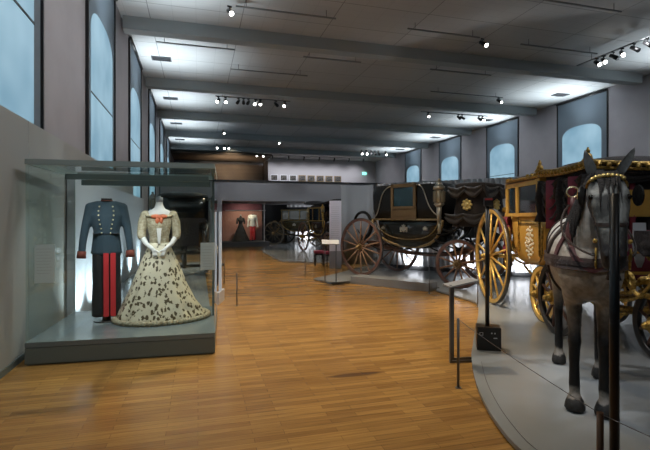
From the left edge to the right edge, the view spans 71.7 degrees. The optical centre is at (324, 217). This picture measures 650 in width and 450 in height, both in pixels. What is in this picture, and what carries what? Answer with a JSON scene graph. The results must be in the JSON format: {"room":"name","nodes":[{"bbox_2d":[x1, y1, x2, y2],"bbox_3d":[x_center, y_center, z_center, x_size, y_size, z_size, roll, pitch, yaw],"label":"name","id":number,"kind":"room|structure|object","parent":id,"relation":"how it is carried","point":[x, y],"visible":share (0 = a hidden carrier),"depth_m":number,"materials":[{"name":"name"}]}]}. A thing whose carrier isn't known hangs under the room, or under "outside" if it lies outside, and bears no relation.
{"room":"museum","nodes":[
{"label":"museum","id":0,"kind":"room"},
{"bbox_2d":[0,105,132,370],"bbox_3d":[-3.276,0.235,4.427,0.100,2.730,19.300,0,0,-16],"label":"wall","id":1,"kind":"structure","parent":0,"point":[33,200],"depth_m":5.24,"materials":[{"name":"grey paint"}]},
{"bbox_2d":[67,180,143,315],"bbox_3d":[-5.007,0.475,11.004,0.100,2.250,8.900,0,0,-16],"label":"wall","id":2,"kind":"structure","parent":0,"point":[84,194],"depth_m":7.53,"materials":[{"name":"grey paint"}]},
{"bbox_2d":[44,0,173,253],"bbox_3d":[-6.958,-1.925,16.739,0.300,7.050,45.000,0,0,-16],"label":"wall","id":3,"kind":"structure","parent":0,"point":[64,20],"depth_m":7.57,"materials":[{"name":"grey paint"}]},
{"bbox_2d":[0,352,24,378],"bbox_3d":[-2.022,1.565,0.193,0.012,0.070,10.470,0,0,-16],"label":"baseboard","id":4,"kind":"structure","parent":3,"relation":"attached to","point":[7,369],"depth_m":4.76,"materials":[{"name":"grey"}]},
{"bbox_2d":[0,0,43,129],"bbox_3d":[-3.297,-2.704,4.525,0.108,5.408,2.860,0,0,-16],"label":"window","id":5,"kind":"structure","parent":3,"relation":"in","point":[21,21],"depth_m":5.23,"materials":[{"name":"blue glass"}]},
{"bbox_2d":[34,0,39,126],"bbox_3d":[-3.335,-2.665,4.514,0.028,5.330,2.760,0,0,-16],"label":"roller blind","id":6,"kind":"object","parent":5,"relation":"attached to","point":[36,2],"depth_m":5.74,"materials":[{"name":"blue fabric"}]},
{"bbox_2d":[85,0,117,160],"bbox_3d":[-4.750,-2.704,9.674,0.108,5.408,2.860,0,0,-16],"label":"window","id":7,"kind":"structure","parent":3,"relation":"in","point":[100,15],"depth_m":9.52,"materials":[{"name":"blue glass"}]},
{"bbox_2d":[128,36,142,197],"bbox_3d":[-6.190,-2.704,14.774,0.108,5.408,2.860,0,0,-16],"label":"window","id":8,"kind":"structure","parent":3,"relation":"in","point":[135,68],"depth_m":14.51,"materials":[{"name":"blue glass"}]},
{"bbox_2d":[131,45,140,197],"bbox_3d":[-6.228,-2.665,14.763,0.028,5.330,2.760,0,0,-16],"label":"roller blind","id":9,"kind":"object","parent":8,"relation":"attached to","point":[135,61],"depth_m":14.74,"materials":[{"name":"blue fabric"}]},
{"bbox_2d":[148,89,156,210],"bbox_3d":[-7.683,-2.704,20.067,0.108,5.408,2.860,0,0,-16],"label":"window","id":10,"kind":"structure","parent":3,"relation":"in","point":[152,105],"depth_m":19.75,"materials":[{"name":"blue glass"}]},
{"bbox_2d":[150,94,154,136],"bbox_3d":[-7.722,-2.665,20.057,0.028,5.330,2.760,0,0,-16],"label":"roller blind","id":11,"kind":"object","parent":10,"relation":"attached to","point":[152,101],"depth_m":20.18,"materials":[{"name":"blue fabric"}]},
{"bbox_2d":[159,118,164,193],"bbox_3d":[-9.204,-2.704,25.457,0.108,5.408,2.860,0,0,-16],"label":"window","id":12,"kind":"structure","parent":3,"relation":"in","point":[161,125],"depth_m":25.16,"materials":[{"name":"blue glass"}]},
{"bbox_2d":[160,120,163,161],"bbox_3d":[-9.243,-2.665,25.446,0.028,5.330,2.760,0,0,-16],"label":"roller blind","id":13,"kind":"object","parent":12,"relation":"attached to","point":[161,122],"depth_m":25.23,"materials":[{"name":"blue fabric"}]},
{"bbox_2d":[166,137,169,161],"bbox_3d":[-10.726,-2.704,30.846,0.108,5.408,2.860,0,0,-16],"label":"window","id":14,"kind":"structure","parent":3,"relation":"in","point":[167,138],"depth_m":30.20,"materials":[{"name":"blue glass"}]},
{"bbox_2d":[167,139,168,157],"bbox_3d":[-10.764,-2.665,30.836,0.028,5.330,2.760,0,0,-16],"label":"roller blind","id":15,"kind":"object","parent":14,"relation":"attached to","point":[167,139],"depth_m":30.33,"materials":[{"name":"blue fabric"}]},
{"bbox_2d":[160,181,376,204],"bbox_3d":[-2.740,-1.470,28.320,13.890,1.060,6.000,0,0,-16],"label":"beam","id":16,"kind":"structure","parent":3,"relation":"attached to","point":[282,193],"depth_m":25.19,"materials":[{"name":"grey paint"}]},
{"bbox_2d":[170,144,395,157],"bbox_3d":[-2.725,-5.275,35.796,18.100,0.350,0.380,0,0,-16],"label":"ceiling beam","id":17,"kind":"structure","parent":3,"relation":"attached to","point":[172,146],"depth_m":35.33,"materials":[{"name":"grey paint"}]},
{"bbox_2d":[209,179,382,183],"bbox_3d":[-1.957,-2.040,25.544,13.890,0.080,0.370,0,0,-16],"label":"trim","id":18,"kind":"structure","parent":3,"relation":"attached to","point":[217,179],"depth_m":25.43,"materials":[{"name":"grey"}]},
{"bbox_2d":[165,130,427,148],"bbox_3d":[-1.231,-5.275,30.502,18.100,0.350,0.380,0,0,-16],"label":"ceiling beam","id":19,"kind":"structure","parent":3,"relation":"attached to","point":[168,133],"depth_m":30.02,"materials":[{"name":"grey paint"}]},
{"bbox_2d":[158,110,471,135],"bbox_3d":[0.236,-5.275,25.305,18.100,0.350,0.380,0,0,-16],"label":"ceiling beam","id":20,"kind":"structure","parent":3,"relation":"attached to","point":[163,114],"depth_m":24.81,"materials":[{"name":"grey paint"}]},
{"bbox_2d":[207,201,221,247],"bbox_3d":[-6.986,0.330,24.109,2.850,2.540,0.200,0,0,-16],"label":"wall pier","id":21,"kind":"object","parent":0,"point":[219,203],"visible":0.14,"depth_m":24.33,"materials":[{"name":"grey paint"}]},
{"bbox_2d":[215,161,267,180],"bbox_3d":[-8.746,-1.670,38.263,7.750,6.540,0.600,0,0,-16],"label":"wall","id":22,"kind":"structure","parent":0,"point":[224,171],"depth_m":38.78,"materials":[{"name":"brown wood"}]},
{"bbox_2d":[0,235,515,449],"bbox_3d":[2.048,1.700,19.437,19.100,0.200,45.300,0,0,-16],"label":"floor","id":23,"kind":"structure","parent":0,"point":[300,362],"depth_m":4.43,"materials":[{"name":"brown wood"}]},
{"bbox_2d":[25,159,216,365],"bbox_3d":[-2.450,0.480,5.890,1.993,2.240,1.680,0,0,-13],"label":"display case","id":24,"kind":"object","parent":23,"relation":"on","point":[75,338],"visible":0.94,"depth_m":5.26,"materials":[{"name":"grey"}]},
{"bbox_2d":[34,244,54,282],"bbox_3d":[-3.058,0.500,4.911,0.200,0.420,0.005,0,0,-12],"label":"card","id":25,"kind":"object","parent":24,"relation":"attached to","point":[44,255],"visible":1,"depth_m":4.91,"materials":[{"name":"white paper"}]},
{"bbox_2d":[77,198,134,322],"bbox_3d":[-2.889,0.547,5.937,0.684,1.607,0.310,0,0,-29],"label":"uniform","id":26,"kind":"object","parent":24,"relation":"on","point":[106,216],"visible":0.99,"depth_m":5.84,"materials":[{"name":"blue fabric"}]},
{"bbox_2d":[111,196,210,326],"bbox_3d":[-2.216,0.529,6.149,1.262,1.653,1.164,0,0,-19],"label":"dress","id":27,"kind":"object","parent":24,"relation":"on","point":[159,293],"visible":1,"depth_m":5.85,"materials":[{"name":"beige fabric"}]},
{"bbox_2d":[200,243,214,269],"bbox_3d":[-1.375,0.450,5.287,0.170,0.320,0.005,0,0,-12],"label":"card","id":28,"kind":"object","parent":24,"relation":"attached to","point":[207,250],"visible":1,"depth_m":5.28,"materials":[{"name":"white paper"}]},
{"bbox_2d":[90,262,209,310],"bbox_3d":[-4.046,1.575,11.483,1.950,0.050,8.500,0,0,-16],"label":"display platform","id":29,"kind":"object","parent":23,"relation":"on","point":[195,278],"visible":0.09,"depth_m":10.65,"materials":[{"name":"grey"}]},
{"bbox_2d":[149,192,224,285],"bbox_3d":[-3.607,0.465,11.401,1.756,2.170,3.860,0,0,-19],"label":"coach","id":30,"kind":"object","parent":29,"relation":"on","point":[192,209],"visible":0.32,"depth_m":10.48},
{"bbox_2d":[149,192,155,209],"bbox_3d":[-3.937,-0.102,10.280,0.176,1.004,0.176,0,0,-16],"label":"lamp","id":31,"kind":"object","parent":30,"relation":"attached to","point":[152,199],"depth_m":10.23,"materials":[{"name":"clear glass"}]},
{"bbox_2d":[217,212,223,304],"bbox_3d":[-1.990,0.740,8.550,0.060,1.720,0.500,0,0,-1],"label":"upright","id":32,"kind":"object","parent":23,"relation":"on","point":[220,294],"visible":0.93,"depth_m":8.52,"materials":[{"name":"grey metal"}]},
{"bbox_2d":[236,273,237,305],"bbox_3d":[-1.603,1.300,8.182,0.060,0.600,0.060,0,0,-16],"label":"barrier post","id":33,"kind":"object","parent":23,"relation":"on","point":[236,273],"visible":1,"depth_m":8.17,"materials":[{"name":"grey metal"}]},
{"bbox_2d":[222,203,268,247],"bbox_3d":[-4.598,0.375,25.588,2.550,2.450,1.850,0,0,-16],"label":"case","id":34,"kind":"object","parent":23,"relation":"on","point":[231,212],"visible":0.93,"depth_m":26.14,"materials":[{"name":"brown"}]},
{"bbox_2d":[231,214,251,241],"bbox_3d":[-4.730,0.562,25.449,1.164,1.525,0.947,0,0,-16],"label":"display","id":35,"kind":"object","parent":34,"relation":"on","point":[240,235],"visible":0.98,"depth_m":25.24,"materials":[{"name":"black fabric"}]},
{"bbox_2d":[247,214,257,240],"bbox_3d":[-4.141,0.547,25.690,0.658,1.545,0.298,0,0,-22],"label":"display","id":36,"kind":"object","parent":34,"relation":"on","point":[252,217],"visible":0.99,"depth_m":25.60,"materials":[{"name":"red fabric"}]},
{"bbox_2d":[287,205,321,240],"bbox_3d":[-1.292,0.350,31.180,2.666,2.500,0.117,0,0,-10],"label":"curtain","id":37,"kind":"object","parent":23,"relation":"on","point":[290,232],"visible":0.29,"depth_m":31.09,"materials":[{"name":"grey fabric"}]},
{"bbox_2d":[314,250,322,265],"bbox_3d":[-0.200,1.340,15.000,0.321,0.520,0.301,0,0,-10],"label":"stool","id":38,"kind":"object","parent":23,"relation":"on","point":[316,252],"visible":0.84,"depth_m":14.87,"materials":[{"name":"red fabric"}]},
{"bbox_2d":[314,250,322,253],"bbox_3d":[-0.200,1.130,15.000,0.320,0.100,0.300,0,0,-10],"label":"cushion","id":39,"kind":"object","parent":38,"relation":"on","point":[315,251],"depth_m":14.86,"materials":[{"name":"red fabric"}]},
{"bbox_2d":[262,241,376,262],"bbox_3d":[-0.498,1.575,23.212,5.950,0.050,14.250,0,0,-16],"label":"display platform","id":40,"kind":"object","parent":23,"relation":"on","point":[291,252],"visible":0.48,"depth_m":20.22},
{"bbox_2d":[265,207,326,245],"bbox_3d":[-1.529,0.465,26.059,3.860,2.170,1.756,0,0,24],"label":"coach","id":41,"kind":"object","parent":40,"relation":"on","point":[292,217],"visible":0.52,"depth_m":25.68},
{"bbox_2d":[297,199,340,250],"bbox_3d":[0.109,0.366,20.467,1.756,2.368,3.860,0,0,-25],"label":"coach","id":42,"kind":"object","parent":40,"relation":"on","point":[318,213],"visible":0.57,"depth_m":20.23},
{"bbox_2d":[321,204,324,226],"bbox_3d":[-0.106,-0.102,19.319,0.174,1.004,0.174,0,0,-16],"label":"lamp","id":43,"kind":"object","parent":42,"relation":"attached to","point":[322,207],"depth_m":19.30,"materials":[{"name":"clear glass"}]},
{"bbox_2d":[323,251,328,267],"bbox_3d":[0.130,1.340,14.700,0.321,0.520,0.301,0,0,-27],"label":"stool","id":44,"kind":"object","parent":23,"relation":"on","point":[325,253],"visible":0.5,"depth_m":14.54,"materials":[{"name":"red"}]},
{"bbox_2d":[329,201,340,267],"bbox_3d":[0.330,0.525,14.298,0.380,2.150,0.044,0,0,0],"label":"pillar","id":45,"kind":"structure","parent":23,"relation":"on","point":[334,206],"depth_m":14.28,"materials":[{"name":"grey paint"}]},
{"bbox_2d":[341,185,373,264],"bbox_3d":[1.147,0.240,15.430,1.134,2.720,0.428,0,0,18],"label":"screen","id":46,"kind":"object","parent":23,"relation":"on","point":[354,199],"visible":0.79,"depth_m":15.52,"materials":[{"name":"grey"}]},
{"bbox_2d":[350,274,437,291],"bbox_3d":[1.572,1.508,10.542,2.070,0.185,0.420,0,0,37],"label":"step","id":47,"kind":"structure","parent":23,"relation":"on","point":[382,281],"depth_m":10.35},
{"bbox_2d":[428,265,430,293],"bbox_3d":[2.201,1.300,9.505,0.060,0.600,0.060,0,0,-16],"label":"barrier post","id":48,"kind":"object","parent":23,"relation":"on","point":[429,265],"visible":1,"depth_m":9.49,"materials":[{"name":"grey metal"}]},
{"bbox_2d":[455,318,461,388],"bbox_3d":[1.255,1.272,4.240,0.060,0.655,0.060,0,0,-16],"label":"barrier post","id":49,"kind":"object","parent":23,"relation":"on","point":[458,319],"visible":1,"depth_m":4.23,"materials":[{"name":"grey metal"}]},
{"bbox_2d":[459,320,596,411],"bbox_3d":[1.300,0.962,3.219,0.005,0.020,2.045,0,0,-2],"label":"cable","id":50,"kind":"object","parent":49,"relation":"attached to","point":[459,320],"visible":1,"depth_m":2.81,"materials":[{"name":"grey metal"}]},
{"bbox_2d":[443,277,479,362],"bbox_3d":[1.544,1.142,5.048,0.378,0.917,0.220,0,0,-7],"label":"stand","id":51,"kind":"object","parent":23,"relation":"on","point":[451,285],"visible":0.86,"depth_m":4.99,"materials":[{"name":"grey metal"}]},
{"bbox_2d":[313,265,649,449],"bbox_3d":[7.098,1.573,8.861,14.324,0.054,15.200,0,0,-16],"label":"platform","id":52,"kind":"object","parent":23,"relation":"on","point":[530,412],"visible":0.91,"depth_m":4.40,"materials":[{"name":"grey"}]},
{"bbox_2d":[322,240,338,281],"bbox_3d":[0.130,1.044,11.030,0.420,1.012,0.291,0,0,0],"label":"stand","id":53,"kind":"object","parent":52,"relation":"on","point":[324,242],"visible":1,"depth_m":10.94,"materials":[{"name":"grey metal"}]},
{"bbox_2d":[340,178,505,288],"bbox_3d":[2.458,0.324,11.545,1.906,2.451,4.350,0,0,-41],"label":"carriage","id":54,"kind":"object","parent":52,"relation":"on","point":[432,215],"visible":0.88,"depth_m":10.79,"materials":[{"name":"black wood"}]},
{"bbox_2d":[373,182,455,219],"bbox_3d":[2.392,-0.405,11.620,1.238,0.910,2.276,0,0,-41],"label":"hood","id":55,"kind":"object","parent":54,"relation":"attached to","point":[418,195],"depth_m":11.01,"materials":[{"name":"black"}]},
{"bbox_2d":[433,178,444,233],"bbox_3d":[2.584,-0.273,10.190,0.274,1.256,0.274,0,0,-16],"label":"lamp","id":56,"kind":"object","parent":54,"relation":"attached to","point":[438,193],"depth_m":10.14,"materials":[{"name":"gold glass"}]},
{"bbox_2d":[377,238,475,268],"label":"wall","id":57,"kind":"structure","parent":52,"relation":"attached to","point":[424,261],"depth_m":13.23,"materials":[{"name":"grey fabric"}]},
{"bbox_2d":[377,177,517,187],"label":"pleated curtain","id":58,"kind":"object","parent":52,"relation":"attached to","point":[502,180],"depth_m":12.49,"materials":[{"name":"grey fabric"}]},
{"bbox_2d":[379,264,539,276],"bbox_3d":[6.884,0.075,11.505,11.722,2.950,0.766,0,0,25],"label":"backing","id":59,"kind":"object","parent":52,"relation":"on","point":[525,274],"visible":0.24,"depth_m":13.02,"materials":[{"name":"grey"}]},
{"bbox_2d":[476,198,500,350],"bbox_3d":[1.940,0.655,5.349,0.270,1.790,0.202,0,0,14],"label":"stand","id":60,"kind":"object","parent":52,"relation":"on","point":[491,332],"visible":1,"depth_m":5.29,"materials":[{"name":"black metal"}]},
{"bbox_2d":[493,247,502,270],"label":"pleated curtain","id":61,"kind":"object","parent":52,"relation":"attached to","point":[497,249],"depth_m":12.05,"materials":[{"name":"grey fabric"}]},
{"bbox_2d":[511,258,537,272],"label":"pleated curtain","id":62,"kind":"object","parent":52,"relation":"attached to","point":[517,267],"depth_m":11.81,"materials":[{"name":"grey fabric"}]},
{"bbox_2d":[475,173,631,322],"bbox_3d":[3.779,0.425,7.648,1.906,2.250,2.824,0,0,1],"label":"coach","id":63,"kind":"object","parent":52,"relation":"on","point":[528,241],"visible":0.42,"depth_m":7.35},
{"bbox_2d":[534,147,649,357],"bbox_3d":[3.830,0.367,5.701,1.906,2.366,2.601,0,0,0],"label":"coach","id":64,"kind":"object","parent":52,"relation":"on","point":[551,198],"visible":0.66,"depth_m":5.30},
{"bbox_2d":[546,180,556,228],"bbox_3d":[3.045,-0.181,6.033,0.170,0.644,0.392,0,0,0],"label":"curtain","id":65,"kind":"object","parent":64,"relation":"hanging from","point":[551,211],"depth_m":5.99,"materials":[{"name":"red fabric"}]},
{"bbox_2d":[568,176,577,213],"bbox_3d":[3.045,-0.181,5.487,0.170,0.644,0.392,0,0,0],"label":"curtain","id":66,"kind":"object","parent":64,"relation":"hanging from","point":[572,180],"depth_m":5.44,"materials":[{"name":"red fabric"}]},
{"bbox_2d":[544,147,644,418],"bbox_3d":[2.321,0.515,4.042,0.664,2.069,2.050,0,0,25],"label":"horse","id":67,"kind":"object","parent":52,"relation":"on","point":[576,256],"visible":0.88,"depth_m":3.49},
{"bbox_2d":[609,193,619,449],"bbox_3d":[1.555,0.710,2.400,0.270,1.680,0.200,0,0,17],"label":"stand","id":68,"kind":"object","parent":52,"relation":"on","point":[614,199],"visible":1,"depth_m":2.38,"materials":[{"name":"black metal"}]},
{"bbox_2d":[596,411,603,449],"bbox_3d":[1.344,1.275,2.198,0.060,0.650,0.060,0,0,-16],"label":"barrier post","id":69,"kind":"object","parent":23,"relation":"on","point":[599,415],"visible":1,"depth_m":2.19,"materials":[{"name":"brown metal"}]},
{"bbox_2d":[603,415,649,436],"bbox_3d":[1.522,0.962,1.806,0.005,0.020,0.860,0,0,-24],"label":"cable","id":70,"kind":"object","parent":69,"relation":"attached to","point":[603,415],"visible":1,"depth_m":2.08,"materials":[{"name":"grey metal"}]},
{"bbox_2d":[262,204,286,240],"bbox_3d":[-3.582,0.250,31.304,13.890,2.700,0.200,0,0,-16],"label":"wall niche","id":71,"kind":"object","parent":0,"point":[273,211],"depth_m":31.17,"materials":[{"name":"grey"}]},
{"bbox_2d":[174,158,375,234],"bbox_3d":[-4.064,-1.925,41.091,19.100,7.050,0.300,0,0,-16],"label":"wall","id":72,"kind":"structure","parent":0,"point":[351,171],"depth_m":41.94,"materials":[{"name":"grey paint"}]},
{"bbox_2d":[171,150,271,162],"bbox_3d":[-8.569,-5.025,37.211,7.680,0.150,4.680,0,0,-16],"label":"trim","id":73,"kind":"structure","parent":72,"relation":"attached to","point":[177,155],"depth_m":36.22,"materials":[{"name":"brown wood"}]},
{"bbox_2d":[271,174,277,180],"bbox_3d":[-4.592,-3.660,40.754,0.680,0.560,0.051,0,0,-16],"label":"framed picture","id":74,"kind":"object","parent":72,"relation":"attached to","point":[274,177],"visible":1,"depth_m":40.73,"materials":[{"name":"grey"}]},
{"bbox_2d":[280,175,286,180],"bbox_3d":[-3.764,-3.660,40.988,0.680,0.560,0.051,0,0,-16],"label":"framed picture","id":75,"kind":"object","parent":72,"relation":"attached to","point":[282,177],"visible":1,"depth_m":40.96,"materials":[{"name":"grey"}]},
{"bbox_2d":[289,175,296,180],"bbox_3d":[-2.937,-3.660,41.221,0.680,0.560,0.051,0,0,-16],"label":"framed picture","id":76,"kind":"object","parent":72,"relation":"attached to","point":[291,177],"visible":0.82,"depth_m":41.20,"materials":[{"name":"grey"}]},
{"bbox_2d":[298,175,305,180],"bbox_3d":[-2.109,-3.660,41.455,0.680,0.560,0.051,0,0,-16],"label":"framed picture","id":77,"kind":"object","parent":72,"relation":"attached to","point":[300,177],"visible":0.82,"depth_m":41.43,"materials":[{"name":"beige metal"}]},
{"bbox_2d":[308,175,314,181],"bbox_3d":[-1.281,-3.660,41.689,0.680,0.560,0.051,0,0,-16],"label":"framed picture","id":78,"kind":"object","parent":72,"relation":"attached to","point":[311,178],"visible":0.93,"depth_m":41.67,"materials":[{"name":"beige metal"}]},
{"bbox_2d":[317,176,323,181],"bbox_3d":[-0.454,-3.660,41.922,0.680,0.560,0.051,0,0,-16],"label":"framed picture","id":79,"kind":"object","parent":72,"relation":"attached to","point":[319,178],"visible":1,"depth_m":41.90,"materials":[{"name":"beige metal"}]},
{"bbox_2d":[325,176,332,181],"bbox_3d":[0.374,-3.660,42.156,0.680,0.560,0.051,0,0,-16],"label":"framed picture","id":80,"kind":"object","parent":72,"relation":"attached to","point":[327,178],"visible":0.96,"depth_m":42.14,"materials":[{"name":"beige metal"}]},
{"bbox_2d":[334,176,340,181],"bbox_3d":[1.202,-3.660,42.389,0.680,0.560,0.051,0,0,-16],"label":"framed picture","id":81,"kind":"object","parent":72,"relation":"attached to","point":[336,178],"visible":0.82,"depth_m":42.35,"materials":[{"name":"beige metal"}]},
{"bbox_2d":[116,0,649,161],"bbox_3d":[2.048,-5.550,19.437,19.100,0.200,45.300,0,0,-16],"label":"ceiling","id":82,"kind":"structure","parent":0,"point":[504,25],"depth_m":15.19,"materials":[{"name":"white paint"}]},
{"bbox_2d":[151,55,171,61],"bbox_3d":[-5.582,-5.430,15.361,0.640,0.038,0.400,0,0,-16],"label":"ceiling vent","id":83,"kind":"object","parent":82,"relation":"in","point":[155,58],"visible":1,"depth_m":15.28,"materials":[{"name":"grey metal"}]},
{"bbox_2d":[163,97,177,99],"bbox_3d":[-7.022,-5.430,20.462,0.640,0.038,0.400,0,0,-16],"label":"ceiling vent","id":84,"kind":"object","parent":82,"relation":"in","point":[164,98],"visible":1,"depth_m":20.38,"materials":[{"name":"grey metal"}]},
{"bbox_2d":[156,38,234,49],"bbox_3d":[-3.932,-5.346,13.749,2.300,0.208,0.035,0,0,-16],"label":"track rail","id":85,"kind":"object","parent":82,"relation":"hanging from","point":[164,38],"visible":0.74,"depth_m":13.71,"materials":[{"name":"grey metal"}]},
{"bbox_2d":[215,95,289,101],"bbox_3d":[-3.157,-5.346,19.838,3.300,0.208,0.035,0,0,-16],"label":"track rail","id":86,"kind":"object","parent":82,"relation":"hanging from","point":[215,95],"visible":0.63,"depth_m":19.80,"materials":[{"name":"grey metal"}]},
{"bbox_2d":[230,64,307,75],"bbox_3d":[-1.994,-5.346,16.270,2.800,0.208,0.035,0,0,-16],"label":"track rail","id":87,"kind":"object","parent":82,"relation":"hanging from","point":[238,64],"visible":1,"depth_m":16.21,"materials":[{"name":"grey metal"}]},
{"bbox_2d":[236,0,335,19],"bbox_3d":[-0.966,-5.346,11.521,2.600,0.208,0.035,0,0,-16],"label":"track rail","id":88,"kind":"object","parent":82,"relation":"hanging from","point":[246,0],"visible":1,"depth_m":11.49,"materials":[{"name":"grey metal"}]},
{"bbox_2d":[226,5,233,15],"bbox_3d":[-2.343,-5.098,11.099,0.130,0.293,0.288,0,0,-33],"label":"track spotlight","id":89,"kind":"object","parent":88,"relation":"attached to","point":[230,12],"visible":1,"depth_m":11.03,"materials":[{"name":"black metal"}]},
{"bbox_2d":[277,155,365,158],"bbox_3d":[-0.486,-5.346,38.724,8.500,0.208,0.035,0,0,-16],"label":"track rail","id":90,"kind":"object","parent":82,"relation":"hanging from","point":[277,155],"visible":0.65,"depth_m":38.58,"materials":[{"name":"grey metal"}]},
{"bbox_2d":[303,56,360,62],"bbox_3d":[0.254,-5.346,14.930,2.000,0.208,0.035,0,0,-16],"label":"track rail","id":91,"kind":"object","parent":82,"relation":"hanging from","point":[303,56],"visible":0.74,"depth_m":14.92,"materials":[{"name":"grey metal"}]},
{"bbox_2d":[146,77,536,116],"bbox_3d":[1.730,-5.275,20.012,18.100,0.350,0.380,0,0,-16],"label":"ceiling beam","id":92,"kind":"structure","parent":82,"relation":"attached to","point":[151,82],"depth_m":19.40,"materials":[{"name":"grey paint"}]},
{"bbox_2d":[123,15,641,85],"bbox_3d":[3.223,-5.275,14.719,18.100,0.350,0.380,0,0,-16],"label":"ceiling beam","id":93,"kind":"structure","parent":82,"relation":"attached to","point":[134,25],"depth_m":13.95,"materials":[{"name":"grey paint"}]},
{"bbox_2d":[407,28,479,37],"bbox_3d":[3.400,-5.346,12.805,2.300,0.208,0.035,0,0,-16],"label":"track rail","id":94,"kind":"object","parent":82,"relation":"hanging from","point":[472,36],"visible":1,"depth_m":12.79,"materials":[{"name":"grey metal"}]},
{"bbox_2d":[479,38,487,46],"bbox_3d":[4.621,-5.098,13.116,0.130,0.293,0.288,0,0,-33],"label":"track spotlight","id":95,"kind":"object","parent":94,"relation":"attached to","point":[481,42],"visible":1,"depth_m":13.08,"materials":[{"name":"black metal"}]},
{"bbox_2d":[421,111,487,116],"bbox_3d":[6.571,-5.346,22.739,3.800,0.208,0.035,0,0,-16],"label":"track rail","id":96,"kind":"object","parent":82,"relation":"hanging from","point":[421,111],"visible":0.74,"depth_m":22.69,"materials":[{"name":"grey metal"}]},
{"bbox_2d":[430,66,490,75],"bbox_3d":[4.922,-5.346,16.248,2.500,0.208,0.035,0,0,-16],"label":"track rail","id":97,"kind":"object","parent":82,"relation":"hanging from","point":[436,69],"visible":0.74,"depth_m":16.21,"materials":[{"name":"grey metal"}]},
{"bbox_2d":[430,91,502,97],"bbox_3d":[6.072,-5.346,19.170,3.500,0.208,0.035,0,0,-16],"label":"track rail","id":98,"kind":"object","parent":82,"relation":"hanging from","point":[430,91],"visible":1,"depth_m":19.13,"materials":[{"name":"grey metal"}]},
{"bbox_2d":[520,39,597,53],"bbox_3d":[7.319,-5.346,14.015,2.900,0.208,0.035,0,0,-16],"label":"track rail","id":99,"kind":"object","parent":82,"relation":"hanging from","point":[528,44],"visible":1,"depth_m":13.96,"materials":[{"name":"grey metal"}]},
{"bbox_2d":[551,93,569,96],"bbox_3d":[10.394,-5.430,19.870,0.640,0.038,0.400,0,0,-16],"label":"ceiling vent","id":100,"kind":"object","parent":82,"relation":"in","point":[556,94],"visible":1,"depth_m":19.77,"materials":[{"name":"grey metal"}]},
{"bbox_2d":[543,0,621,12],"bbox_3d":[6.410,-5.346,11.161,2.400,0.208,0.035,0,0,-16],"label":"track rail","id":101,"kind":"object","parent":82,"relation":"hanging from","point":[555,1],"visible":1,"depth_m":11.15,"materials":[{"name":"grey metal"}]},
{"bbox_2d":[576,36,649,65],"bbox_3d":[9.069,-5.326,13.885,0.035,0.248,3.200,0,0,-16],"label":"track rail","id":102,"kind":"object","parent":82,"relation":"hanging from","point":[647,36],"visible":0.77,"depth_m":14.10,"materials":[{"name":"grey metal"}]},
{"bbox_2d":[593,58,601,66],"bbox_3d":[8.853,-5.047,14.619,0.139,0.314,0.308,0,0,-2],"label":"track spotlight","id":103,"kind":"object","parent":102,"relation":"attached to","point":[595,62],"visible":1,"depth_m":14.57,"materials":[{"name":"black metal"}]},
{"bbox_2d":[600,55,607,63],"bbox_3d":[8.912,-5.047,14.380,0.139,0.314,0.308,0,0,12],"label":"track spotlight","id":104,"kind":"object","parent":102,"relation":"attached to","point":[603,60],"visible":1,"depth_m":14.33,"materials":[{"name":"black metal"}]},
{"bbox_2d":[609,51,619,60],"bbox_3d":[9.032,-5.047,14.046,0.139,0.314,0.308,0,0,-28],"label":"track spotlight","id":105,"kind":"object","parent":102,"relation":"attached to","point":[615,57],"visible":1,"depth_m":14.01,"materials":[{"name":"black metal"}]},
{"bbox_2d":[619,48,625,56],"bbox_3d":[9.085,-5.047,13.755,0.139,0.314,0.308,0,0,19],"label":"track spotlight","id":106,"kind":"object","parent":102,"relation":"attached to","point":[622,53],"visible":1,"depth_m":13.70,"materials":[{"name":"black metal"}]},
{"bbox_2d":[630,43,640,52],"bbox_3d":[9.217,-5.047,13.370,0.139,0.314,0.308,0,0,-19],"label":"track spotlight","id":107,"kind":"object","parent":102,"relation":"attached to","point":[633,47],"visible":1,"depth_m":13.33,"materials":[{"name":"black metal"}]},
{"bbox_2d":[643,38,649,47],"bbox_3d":[9.317,-5.047,12.983,0.139,0.314,0.308,0,0,-5],"label":"track spotlight","id":108,"kind":"object","parent":102,"relation":"attached to","point":[646,42],"visible":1,"depth_m":12.99,"materials":[{"name":"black metal"}]},
{"bbox_2d":[376,74,649,234],"bbox_3d":[11.135,-1.925,21.846,0.300,7.050,45.000,0,0,-16],"label":"wall","id":109,"kind":"structure","parent":0,"point":[628,106],"depth_m":22.39,"materials":[{"name":"grey paint"}]},
{"bbox_2d":[404,148,420,181],"bbox_3d":[6.971,-2.504,35.841,0.108,5.808,2.760,0,0,-16],"label":"window","id":110,"kind":"structure","parent":109,"relation":"in","point":[413,157],"depth_m":35.73,"materials":[{"name":"blue glass"}]},
{"bbox_2d":[438,135,460,180],"bbox_3d":[8.451,-2.504,30.596,0.108,5.808,2.760,0,0,-16],"label":"window","id":111,"kind":"structure","parent":109,"relation":"in","point":[449,149],"depth_m":30.49,"materials":[{"name":"blue glass"}]},
{"bbox_2d":[485,117,518,177],"bbox_3d":[9.932,-2.504,25.351,0.108,5.808,2.760,0,0,-16],"label":"window","id":112,"kind":"structure","parent":109,"relation":"in","point":[502,138],"depth_m":25.21,"materials":[{"name":"blue glass"}]},
{"bbox_2d":[556,88,607,167],"bbox_3d":[11.412,-2.504,20.105,0.108,5.808,2.760,0,0,-16],"label":"window","id":113,"kind":"structure","parent":109,"relation":"in","point":[582,122],"depth_m":20.03,"materials":[{"name":"blue glass"}]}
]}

